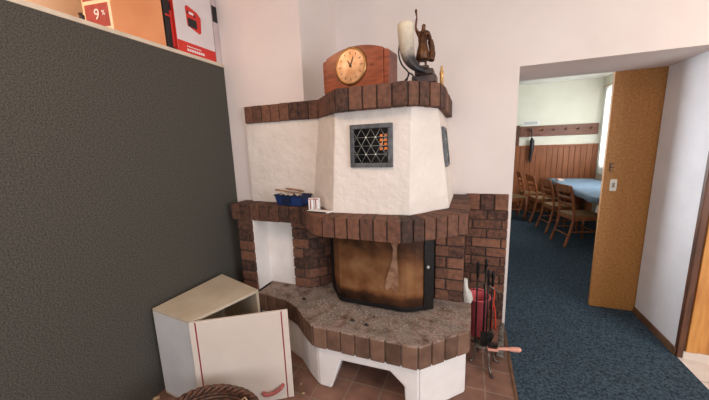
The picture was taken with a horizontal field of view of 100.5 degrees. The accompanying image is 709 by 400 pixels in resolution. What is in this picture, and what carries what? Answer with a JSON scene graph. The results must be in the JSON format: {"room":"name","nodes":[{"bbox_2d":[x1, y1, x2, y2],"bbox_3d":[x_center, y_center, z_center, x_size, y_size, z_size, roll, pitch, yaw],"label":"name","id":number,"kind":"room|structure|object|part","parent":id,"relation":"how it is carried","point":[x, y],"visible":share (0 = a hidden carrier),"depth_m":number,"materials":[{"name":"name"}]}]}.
{"room":"living room","nodes":[
{"label":"living room","id":0,"kind":"room"},
{"bbox_2d":[25,0,83,17],"bbox_3d":[-2.513,0.072,0.790,0.050,2.750,4.200,2,11,21],"label":"wall","id":1,"kind":"structure","parent":0,"point":[70,7],"depth_m":2.00,"materials":[{"name":"paint"}]},
{"bbox_2d":[152,325,514,399],"bbox_3d":[-0.982,1.446,0.772,2.905,0.050,4.800,2,11,21],"label":"floor","id":2,"kind":"structure","parent":0,"point":[353,381],"depth_m":1.90,"materials":[{"name":"tile"}]},
{"bbox_2d":[0,0,244,399],"bbox_3d":[-2.029,0.338,0.866,0.794,2.168,3.798,2,11,21],"label":"wall","id":3,"kind":"structure","parent":2,"relation":"on","point":[118,191],"depth_m":1.54,"materials":[{"name":"black paint"}]},
{"bbox_2d":[78,12,84,19],"bbox_3d":[-1.354,-0.909,1.462,0.022,0.035,0.017,2,11,21],"label":"clip","id":4,"kind":"object","parent":3,"relation":"on","point":[80,14],"visible":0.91,"depth_m":1.46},
{"bbox_2d":[81,0,166,45],"bbox_3d":[-1.384,-1.152,1.735,0.287,0.420,0.346,2,11,21],"label":"cardboard box","id":5,"kind":"object","parent":3,"relation":"on","point":[143,19],"visible":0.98,"depth_m":1.67,"materials":[{"name":"orange cardboard"}]},
{"bbox_2d":[161,0,175,48],"bbox_3d":[-1.291,-1.128,1.929,0.223,0.300,0.054,2,11,21],"label":"tool case","id":6,"kind":"object","parent":3,"relation":"on","point":[165,5],"visible":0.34,"depth_m":1.89,"materials":[{"name":"black plastic"}]},
{"bbox_2d":[168,0,216,61],"bbox_3d":[-1.249,-1.241,2.099,0.312,0.460,0.314,2,11,21],"label":"product box","id":7,"kind":"object","parent":3,"relation":"on","point":[192,19],"visible":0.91,"depth_m":2.04,"materials":[{"name":"white cardboard"}]},
{"bbox_2d":[185,5,200,33],"bbox_3d":[-1.109,-1.239,2.033,0.002,0.157,0.120,2,11,21],"label":"picture","id":8,"kind":"object","parent":7,"relation":"attached to","point":[192,13],"depth_m":2.02,"materials":[{"name":"red paper"}]},
{"bbox_2d":[187,46,204,55],"bbox_3d":[-1.106,-1.040,2.058,0.001,0.034,0.139,2,11,21],"label":"print","id":9,"kind":"object","parent":7,"relation":"attached to","point":[195,50],"depth_m":2.06,"materials":[{"name":"white paper"}]},
{"bbox_2d":[210,0,221,63],"bbox_3d":[-1.220,-1.294,2.282,0.390,0.500,0.048,2,11,21],"label":"box","id":10,"kind":"object","parent":3,"relation":"on","point":[212,2],"visible":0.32,"depth_m":2.21,"materials":[{"name":"white cardboard"}]},
{"bbox_2d":[174,384,258,399],"bbox_3d":[-0.676,1.152,1.360,0.528,0.301,0.482,-1,10,7],"label":"wicker basket","id":11,"kind":"object","parent":2,"relation":"on","point":[215,391],"visible":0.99,"depth_m":1.53,"materials":[{"name":"brown wicker"}]},
{"bbox_2d":[153,274,293,399],"bbox_3d":[-0.755,0.915,1.909,0.799,0.583,0.569,2,11,21],"label":"upper cabinet","id":12,"kind":"object","parent":2,"relation":"on","point":[216,331],"visible":0.98,"depth_m":1.73,"materials":[{"name":"white laminate"}]},
{"bbox_3d":[-1.053,0.950,1.764,0.351,0.547,0.018,3,11,26],"label":"panel","id":13,"kind":"part","parent":12,"relation":"part of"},
{"bbox_3d":[-1.107,0.898,2.069,0.006,0.547,0.525,2,11,23],"label":"panel","id":14,"kind":"part","parent":12,"relation":"part of","materials":[{"name":"white wood"}]},
{"bbox_3d":[-0.980,0.633,1.920,0.462,0.018,0.512,5,12,36],"label":"panel","id":15,"kind":"part","parent":12,"relation":"part of","materials":[{"name":"beige wood"}]},
{"bbox_3d":[-0.643,0.943,1.724,0.532,0.581,0.018,-4,10,-11],"label":"door","id":16,"kind":"part","parent":12,"relation":"part of","materials":[{"name":"white laminate"}]},
{"bbox_3d":[-0.826,0.872,2.162,0.462,0.547,0.018,6,12,37],"label":"panel","id":17,"kind":"part","parent":12,"relation":"part of","materials":[{"name":"beige wood"}]},
{"bbox_3d":[-0.486,1.141,1.762,0.135,0.052,0.041,-4,10,-11],"label":"handle","id":18,"kind":"part","parent":12,"relation":"part of","materials":[{"name":"red plastic"}]},
{"bbox_2d":[231,80,508,399],"bbox_3d":[0.067,0.210,2.160,1.995,1.832,1.072,2,11,21],"label":"fireplace","id":19,"kind":"object","parent":2,"relation":"on","point":[396,233],"visible":0.94,"depth_m":1.88,"materials":[{"name":"white paint"}]},
{"bbox_3d":[-0.614,0.416,2.306,0.265,0.559,0.164,2,11,21],"label":"niche panel","id":20,"kind":"part","parent":19,"relation":"part of","materials":[{"name":"white paint"}]},
{"bbox_3d":[-0.523,-0.285,2.211,0.638,0.615,0.032,2,11,21],"label":"plaster panel","id":21,"kind":"part","parent":19,"relation":"part of","materials":[{"name":"white paint"}]},
{"bbox_2d":[274,192,311,205],"bbox_3d":[-0.445,-0.006,2.139,0.256,0.075,0.138,4,11,29],"label":"tray","id":22,"kind":"object","parent":19,"relation":"on","point":[300,200],"visible":0.92,"depth_m":2.08,"materials":[{"name":"blue plastic"}]},
{"bbox_2d":[275,190,302,193],"bbox_3d":[-0.471,-0.059,2.108,0.213,0.031,0.010,0,10,13],"label":"twig","id":23,"kind":"object","parent":22,"relation":"on","point":[275,190],"visible":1,"depth_m":2.10,"materials":[{"name":"brown wood"}]},
{"bbox_2d":[286,188,303,191],"bbox_3d":[-0.438,-0.074,2.166,0.151,0.028,0.014,2,11,23],"label":"twig","id":24,"kind":"object","parent":22,"relation":"in","point":[286,188],"visible":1,"depth_m":2.16,"materials":[{"name":"brown wood"}]},
{"bbox_2d":[308,198,313,209],"bbox_3d":[-0.281,0.025,1.923,0.034,0.078,0.026,0,10,10],"label":"packet","id":25,"kind":"object","parent":19,"relation":"on","point":[310,200],"visible":0.8,"depth_m":1.91,"materials":[{"name":"paper"}]},
{"bbox_2d":[314,198,320,209],"bbox_3d":[-0.242,0.025,1.913,0.034,0.078,0.026,3,11,27],"label":"packet","id":26,"kind":"object","parent":19,"relation":"on","point":[316,200],"visible":0.8,"depth_m":1.90,"materials":[{"name":"paper"}]},
{"bbox_2d":[307,209,332,212],"bbox_3d":[-0.219,0.070,1.852,0.161,0.009,0.050,3,11,27],"label":"booklet","id":27,"kind":"object","parent":19,"relation":"on","point":[312,210],"visible":1,"depth_m":1.84,"materials":[{"name":"white paper"}]},
{"bbox_2d":[231,194,469,243],"bbox_3d":[-0.061,0.072,2.201,1.716,0.122,0.982,2,11,21],"label":"shelf","id":28,"kind":"object","parent":19,"relation":"attached to","point":[450,220],"depth_m":1.70,"materials":[{"name":"brown brick"}]},
{"bbox_2d":[323,45,396,94],"bbox_3d":[0.024,-0.764,1.736,0.440,0.235,0.152,4,12,31],"label":"mantel clock","id":29,"kind":"object","parent":19,"relation":"on","point":[359,65],"visible":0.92,"depth_m":1.66,"materials":[{"name":"brown wood"}]},
{"bbox_3d":[0.095,-0.310,1.690,0.203,0.193,0.014,2,11,21],"label":"dark glass","id":30,"kind":"part","parent":19,"relation":"part of","materials":[{"name":"black glass"}]},
{"bbox_2d":[302,300,456,336],"bbox_3d":[0.152,0.747,1.882,0.992,0.004,0.357,0,10,9],"label":"crumbs","id":31,"kind":"object","parent":19,"relation":"on","point":[318,300],"visible":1,"depth_m":1.91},
{"bbox_2d":[330,237,435,311],"bbox_3d":[0.165,0.434,2.072,0.773,0.555,0.276,2,11,21],"label":"stove","id":32,"kind":"object","parent":19,"relation":"in","point":[378,276],"depth_m":1.94,"materials":[{"name":"brown glass"}]},
{"bbox_3d":[0.163,-0.326,1.656,0.046,0.090,0.004,2,11,22],"label":"amber glass","id":33,"kind":"part","parent":19,"relation":"part of","materials":[{"name":"orange glass"}]},
{"bbox_2d":[314,106,453,214],"bbox_3d":[0.178,-0.292,2.121,0.995,0.614,0.886,2,11,21],"label":"hood","id":34,"kind":"object","parent":19,"relation":"attached to","point":[391,160],"depth_m":1.72,"materials":[{"name":"paint"}]},
{"bbox_2d":[397,20,425,80],"bbox_3d":[0.299,-0.768,1.537,0.154,0.294,0.096,2,11,21],"label":"drinking horn","id":35,"kind":"object","parent":19,"relation":"on","point":[405,29],"visible":1,"depth_m":1.52,"materials":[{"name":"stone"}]},
{"bbox_2d":[412,9,437,82],"bbox_3d":[0.383,-0.829,1.599,0.130,0.386,0.094,2,11,21],"label":"bronze figurine","id":36,"kind":"object","parent":19,"relation":"on","point":[424,54],"visible":0.93,"depth_m":1.58,"materials":[{"name":"metal"}]},
{"bbox_2d":[439,66,443,85],"bbox_3d":[0.494,-0.702,1.670,0.030,0.106,0.029,2,11,21],"label":"bottle","id":37,"kind":"object","parent":19,"relation":"on","point":[441,73],"visible":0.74,"depth_m":1.66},
{"bbox_2d":[463,277,472,302],"bbox_3d":[0.776,0.618,2.010,0.062,0.172,0.030,2,11,21],"label":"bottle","id":38,"kind":"object","parent":19,"relation":"on","point":[467,294],"visible":1,"depth_m":2.00,"materials":[{"name":"white plastic"}]},
{"bbox_2d":[470,288,490,336],"bbox_3d":[0.978,0.877,2.357,0.204,0.387,0.192,2,11,21],"label":"bucket","id":39,"kind":"object","parent":2,"relation":"on","point":[480,302],"visible":0.4,"depth_m":2.30,"materials":[{"name":"plastic"}]},
{"bbox_2d":[469,259,501,378],"bbox_3d":[0.894,0.759,1.984,0.180,0.753,0.258,-7,11,-28],"label":"stand","id":40,"kind":"object","parent":2,"relation":"on","point":[476,342],"visible":0.8,"depth_m":1.99,"materials":[{"name":"black metal"}]},
{"bbox_2d":[470,261,479,341],"bbox_3d":[0.818,0.699,2.001,0.053,0.588,0.025,-4,10,-14],"label":"poker","id":41,"kind":"object","parent":40,"relation":"hanging from","point":[477,263],"visible":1,"depth_m":1.99,"materials":[{"name":"black metal"}]},
{"bbox_3d":[0.889,0.992,2.042,0.124,0.030,0.121,2,11,21],"label":"plate","id":42,"kind":"part","parent":40,"relation":"part of","materials":[{"name":"metal"}]},
{"bbox_2d":[480,270,491,346],"bbox_3d":[0.875,0.717,1.941,0.070,0.547,0.025,2,11,21],"label":"shovel","id":43,"kind":"object","parent":40,"relation":"hanging from","point":[485,337],"visible":0.99,"depth_m":1.96,"materials":[{"name":"black metal"}]},
{"bbox_3d":[0.886,0.582,1.966,0.144,0.066,0.115,-5,10,-16],"label":"hook arm","id":44,"kind":"part","parent":40,"relation":"part of","materials":[{"name":"metal"}]},
{"bbox_2d":[488,271,494,338],"bbox_3d":[0.927,0.720,1.989,0.047,0.514,0.025,2,11,21],"label":"tongs","id":45,"kind":"object","parent":40,"relation":"hanging from","point":[492,272],"visible":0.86,"depth_m":1.98,"materials":[{"name":"black metal"}]},
{"bbox_2d":[487,341,521,352],"bbox_3d":[0.975,0.961,1.919,0.206,0.053,0.040,0,10,11],"label":"brush","id":46,"kind":"object","parent":40,"relation":"on","point":[492,347],"visible":1,"depth_m":1.92,"materials":[{"name":"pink plastic"}]},
{"bbox_3d":[1.005,0.970,1.921,0.148,0.034,0.032,1,10,15],"label":"brush handle","id":47,"kind":"part","parent":46,"relation":"part of","materials":[{"name":"pink plastic"}]},
{"bbox_2d":[491,286,495,329],"bbox_3d":[1.133,0.859,2.390,0.047,0.398,0.033,2,11,21],"label":"cable","id":48,"kind":"object","parent":2,"relation":"on","point":[494,286],"visible":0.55,"depth_m":2.38,"materials":[{"name":"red plastic"}]},
{"bbox_2d":[496,322,504,357],"bbox_3d":[1.065,1.010,2.128,0.052,0.198,0.130,4,12,32],"label":"pan","id":49,"kind":"object","parent":2,"relation":"on","point":[501,340],"visible":0.98,"depth_m":2.12,"materials":[{"name":"metal"}]},
{"bbox_2d":[504,328,517,399],"bbox_3d":[0.361,1.468,0.229,0.016,0.006,4.770,2,11,21],"label":"trim","id":50,"kind":"structure","parent":2,"relation":"on","point":[505,336],"depth_m":1.97,"materials":[{"name":"brown wood"}]},
{"bbox_2d":[215,0,708,322],"bbox_3d":[0.336,-0.329,2.524,3.975,2.750,1.180,2,11,21],"label":"wall","id":51,"kind":"structure","parent":0,"point":[273,51],"depth_m":2.16,"materials":[{"name":"white paint"}]},
{"bbox_2d":[588,66,668,310],"bbox_3d":[2.542,-0.030,2.380,0.892,2.055,0.048,2,11,21],"label":"sliding door","id":52,"kind":"structure","parent":51,"relation":"in","point":[637,96],"depth_m":2.46,"materials":[{"name":"wood"}]},
{"bbox_3d":[2.182,-0.126,2.486,0.048,0.100,0.009,2,11,21],"label":"flush pull","id":53,"kind":"part","parent":52,"relation":"part of","materials":[{"name":"plastic"}]},
{"bbox_2d":[516,77,605,145],"bbox_3d":[3.737,-1.140,6.468,3.000,2.750,0.050,2,11,21],"label":"wall","id":54,"kind":"structure","parent":0,"point":[580,101],"depth_m":6.08,"materials":[{"name":"paint"}]},
{"bbox_2d":[515,126,519,145],"bbox_3d":[3.530,-1.405,6.456,0.145,0.430,0.029,2,11,21],"label":"trim","id":55,"kind":"structure","parent":54,"relation":"attached to","point":[517,127],"depth_m":6.43,"materials":[{"name":"brown wood"}]},
{"bbox_2d":[522,121,538,125],"bbox_3d":[3.781,-1.646,6.321,0.315,0.095,0.011,2,11,21],"label":"wall sign","id":56,"kind":"object","parent":54,"relation":"attached to","point":[524,123],"visible":1,"depth_m":6.32,"materials":[{"name":"white paper"}]},
{"bbox_2d":[511,143,598,210],"bbox_3d":[3.696,-0.484,6.559,2.900,1.430,0.040,2,11,21],"label":"trim","id":57,"kind":"structure","parent":54,"relation":"attached to","point":[562,160],"depth_m":6.28,"materials":[{"name":"brown wood"}]},
{"bbox_2d":[520,123,598,136],"bbox_3d":[4.234,-1.451,6.123,1.385,0.220,0.113,2,11,21],"label":"coat rack","id":58,"kind":"object","parent":54,"relation":"attached to","point":[586,128],"visible":1,"depth_m":6.14,"materials":[{"name":"brown wood"}]},
{"bbox_2d":[529,128,533,163],"bbox_3d":[3.795,-1.162,6.327,0.086,0.760,0.113,-11,13,-40],"label":"umbrella","id":59,"kind":"object","parent":58,"relation":"hanging from","point":[531,139],"visible":1,"depth_m":6.30,"materials":[{"name":"black fabric"}]},
{"bbox_2d":[519,72,613,84],"bbox_3d":[2.901,-2.089,4.233,3.000,0.050,4.420,2,11,21],"label":"ceiling","id":60,"kind":"structure","parent":0,"point":[598,75],"depth_m":5.78,"materials":[{"name":"paint"}]},
{"bbox_2d":[591,73,613,213],"bbox_3d":[4.171,-0.713,3.964,0.050,2.750,4.370,2,11,21],"label":"wall","id":61,"kind":"structure","parent":0,"point":[609,79],"depth_m":5.83,"materials":[{"name":"paint"}]},
{"bbox_3d":[4.452,-2.011,4.791,0.024,0.024,1.900,2,11,21],"label":"curtain rod","id":62,"kind":"object","parent":61,"relation":"attached to","visible":0},
{"bbox_2d":[596,84,611,173],"bbox_3d":[4.660,-1.276,5.394,0.043,1.630,0.700,2,11,21],"label":"curtain","id":63,"kind":"object","parent":62,"relation":"hanging from","point":[608,90],"visible":0.36,"depth_m":5.58,"materials":[{"name":"white fabric"}]},
{"bbox_2d":[504,210,708,399],"bbox_3d":[2.035,1.075,2.292,3.000,0.054,9.900,2,11,21],"label":"floor","id":64,"kind":"structure","parent":0,"point":[572,348],"depth_m":2.28,"materials":[{"name":"blue carpet"}]},
{"bbox_2d":[511,194,527,220],"bbox_3d":[3.094,-0.063,5.849,0.493,0.890,0.409,-1,10,4],"label":"wooden chair","id":65,"kind":"object","parent":64,"relation":"on","point":[515,197],"visible":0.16,"depth_m":5.70,"materials":[{"name":"brown wood"}]},
{"bbox_3d":[3.143,-0.072,5.843,0.395,0.027,0.409,-1,10,4],"label":"seat","id":66,"kind":"part","parent":65,"relation":"part of","materials":[{"name":"beige wicker"}]},
{"bbox_3d":[3.310,0.185,5.697,0.046,0.431,0.035,3,11,26],"label":"leg","id":67,"kind":"part","parent":65,"relation":"part of","materials":[{"name":"brown wood"}]},
{"bbox_2d":[513,171,542,214],"bbox_3d":[3.698,-0.152,6.237,0.493,0.890,0.409,1,11,18],"label":"wooden chair","id":68,"kind":"object","parent":64,"relation":"on","point":[519,174],"visible":0.62,"depth_m":6.15,"materials":[{"name":"brown wood"}]},
{"bbox_3d":[3.581,-0.186,6.456,0.131,0.890,0.041,2,11,23],"label":"leg","id":69,"kind":"part","parent":68,"relation":"part of","materials":[{"name":"brown wood"}]},
{"bbox_3d":[3.472,-0.126,6.133,0.131,0.890,0.041,1,10,14],"label":"leg","id":70,"kind":"part","parent":68,"relation":"part of","materials":[{"name":"brown wood"}]},
{"bbox_3d":[3.744,-0.159,6.221,0.395,0.027,0.409,1,11,18],"label":"seat","id":71,"kind":"part","parent":68,"relation":"part of","materials":[{"name":"beige wicker"}]},
{"bbox_2d":[522,174,557,222],"bbox_3d":[3.552,-0.038,5.623,0.493,0.890,0.409,0,10,11],"label":"wooden chair","id":72,"kind":"object","parent":64,"relation":"on","point":[536,198],"visible":0.86,"depth_m":5.52,"materials":[{"name":"brown wood"}]},
{"bbox_3d":[3.407,-0.069,5.825,0.131,0.890,0.041,1,10,15],"label":"leg","id":73,"kind":"part","parent":72,"relation":"part of","materials":[{"name":"brown wood"}]},
{"bbox_3d":[3.325,-0.422,5.597,0.047,0.110,0.330,0,10,11],"label":"rail","id":74,"kind":"part","parent":72,"relation":"part of","materials":[{"name":"brown wood"}]},
{"bbox_3d":[3.342,-0.008,5.490,0.131,0.890,0.041,-1,10,7],"label":"leg","id":75,"kind":"part","parent":72,"relation":"part of","materials":[{"name":"brown wood"}]},
{"bbox_3d":[3.593,-0.009,5.620,0.370,0.050,0.370,0,10,11],"label":"seat frame","id":76,"kind":"part","parent":72,"relation":"part of","materials":[{"name":"brown wood"}]},
{"bbox_3d":[3.599,-0.047,5.612,0.395,0.027,0.409,0,10,11],"label":"seat","id":77,"kind":"part","parent":72,"relation":"part of","materials":[{"name":"beige wicker"}]},
{"bbox_2d":[535,178,578,233],"bbox_3d":[3.404,0.085,4.950,0.493,0.890,0.409,0,10,9],"label":"wooden chair","id":78,"kind":"object","parent":64,"relation":"on","point":[553,205],"visible":0.9,"depth_m":4.85,"materials":[{"name":"brown wood"}]},
{"bbox_3d":[3.252,0.056,5.146,0.131,0.890,0.041,0,10,13],"label":"leg","id":79,"kind":"part","parent":78,"relation":"part of","materials":[{"name":"brown wood"}]},
{"bbox_3d":[3.175,-0.297,4.915,0.047,0.110,0.330,0,10,9],"label":"rail","id":80,"kind":"part","parent":78,"relation":"part of","materials":[{"name":"brown wood"}]},
{"bbox_3d":[3.199,0.117,4.809,0.131,0.890,0.041,-1,10,5],"label":"leg","id":81,"kind":"part","parent":78,"relation":"part of","materials":[{"name":"brown wood"}]},
{"bbox_3d":[3.446,0.115,4.948,0.370,0.050,0.370,0,10,9],"label":"seat frame","id":82,"kind":"part","parent":78,"relation":"part of","materials":[{"name":"brown wood"}]},
{"bbox_3d":[3.452,0.077,4.941,0.395,0.027,0.409,0,10,9],"label":"seat","id":83,"kind":"part","parent":78,"relation":"part of","materials":[{"name":"beige wicker"}]},
{"bbox_3d":[3.604,0.337,4.782,0.046,0.431,0.035,4,12,31],"label":"leg","id":84,"kind":"part","parent":78,"relation":"part of","materials":[{"name":"brown wood"}]},
{"bbox_2d":[559,191,584,209],"bbox_3d":[3.995,0.133,4.997,0.770,0.731,2.500,2,11,21],"label":"dining table","id":85,"kind":"object","parent":64,"relation":"on","point":[582,204],"visible":0.12,"depth_m":6.00,"materials":[{"name":"brown wood"}]},
{"bbox_2d":[547,178,600,202],"bbox_3d":[3.984,-0.201,4.938,0.835,0.061,2.546,2,11,21],"label":"tablecloth","id":86,"kind":"object","parent":85,"relation":"on","point":[588,189],"visible":0.51,"depth_m":4.90,"materials":[{"name":"blue fabric"}]},
{"bbox_3d":[4.652,-0.047,5.991,0.060,0.696,0.060,2,11,21],"label":"leg","id":87,"kind":"part","parent":85,"relation":"part of","materials":[{"name":"brown wood"}]},
{"bbox_2d":[549,183,597,246],"bbox_3d":[3.232,0.206,4.295,0.493,0.890,0.409,-1,10,5],"label":"wooden chair","id":88,"kind":"object","parent":64,"relation":"on","point":[574,215],"visible":0.85,"depth_m":4.20,"materials":[{"name":"brown wood"}]},
{"bbox_3d":[3.068,0.179,4.482,0.131,0.890,0.041,0,10,10],"label":"leg","id":89,"kind":"part","parent":88,"relation":"part of","materials":[{"name":"brown wood"}]},
{"bbox_3d":[3.002,-0.174,4.248,0.047,0.110,0.330,-1,10,5],"label":"rail","id":90,"kind":"part","parent":88,"relation":"part of","materials":[{"name":"brown wood"}]},
{"bbox_3d":[3.036,0.240,4.143,0.131,0.890,0.041,-2,10,1],"label":"leg","id":91,"kind":"part","parent":88,"relation":"part of","materials":[{"name":"brown wood"}]},
{"bbox_3d":[3.274,0.235,4.297,0.370,0.050,0.370,-1,10,5],"label":"seat frame","id":92,"kind":"part","parent":88,"relation":"part of","materials":[{"name":"brown wood"}]},
{"bbox_3d":[3.280,0.197,4.289,0.395,0.027,0.409,-1,10,5],"label":"seat","id":93,"kind":"part","parent":88,"relation":"part of","materials":[{"name":"brown wicker"}]},
{"bbox_3d":[3.476,0.393,4.487,0.046,0.431,0.035,-5,10,-17],"label":"leg","id":94,"kind":"part","parent":88,"relation":"part of","materials":[{"name":"brown wood"}]},
{"bbox_2d":[635,51,708,345],"bbox_3d":[2.310,-0.316,2.073,0.030,2.750,0.580,2,11,21],"label":"wall","id":95,"kind":"structure","parent":0,"point":[683,143],"depth_m":2.11,"materials":[{"name":"white paint"}]},
{"bbox_2d":[633,307,675,354],"bbox_3d":[2.333,1.008,2.309,0.012,0.060,0.570,2,11,21],"label":"baseboard","id":96,"kind":"structure","parent":95,"relation":"attached to","point":[637,313],"depth_m":2.26,"materials":[{"name":"brown wood"}]},
{"bbox_2d":[678,357,708,388],"bbox_3d":[2.124,1.554,-0.437,1.625,0.052,4.800,2,11,21],"label":"floor","id":97,"kind":"structure","parent":0,"point":[699,369],"depth_m":1.93,"materials":[{"name":"beige tile"}]},
{"bbox_3d":[3.070,-0.292,1.787,1.595,2.750,0.560,2,11,21],"label":"wall","id":98,"kind":"structure","parent":0,"visible":0},
{"bbox_2d":[675,152,708,357],"bbox_3d":[2.205,-0.267,1.810,0.037,2.750,0.034,2,11,21],"label":"trim","id":99,"kind":"structure","parent":98,"relation":"attached to","point":[703,212],"depth_m":1.93,"materials":[{"name":"brown wood"}]},
{"bbox_2d":[682,351,708,362],"bbox_3d":[2.957,1.085,1.766,1.500,0.055,0.040,2,11,21],"label":"baseboard","id":100,"kind":"structure","parent":98,"relation":"in","point":[686,355],"depth_m":2.00,"materials":[{"name":"white laminate"}]},
{"bbox_2d":[684,217,708,354],"bbox_3d":[2.721,0.045,1.659,1.050,2.045,0.040,2,11,21],"label":"wooden door","id":101,"kind":"structure","parent":98,"relation":"in","point":[697,341],"depth_m":1.95,"materials":[{"name":"brown wood"}]}
]}

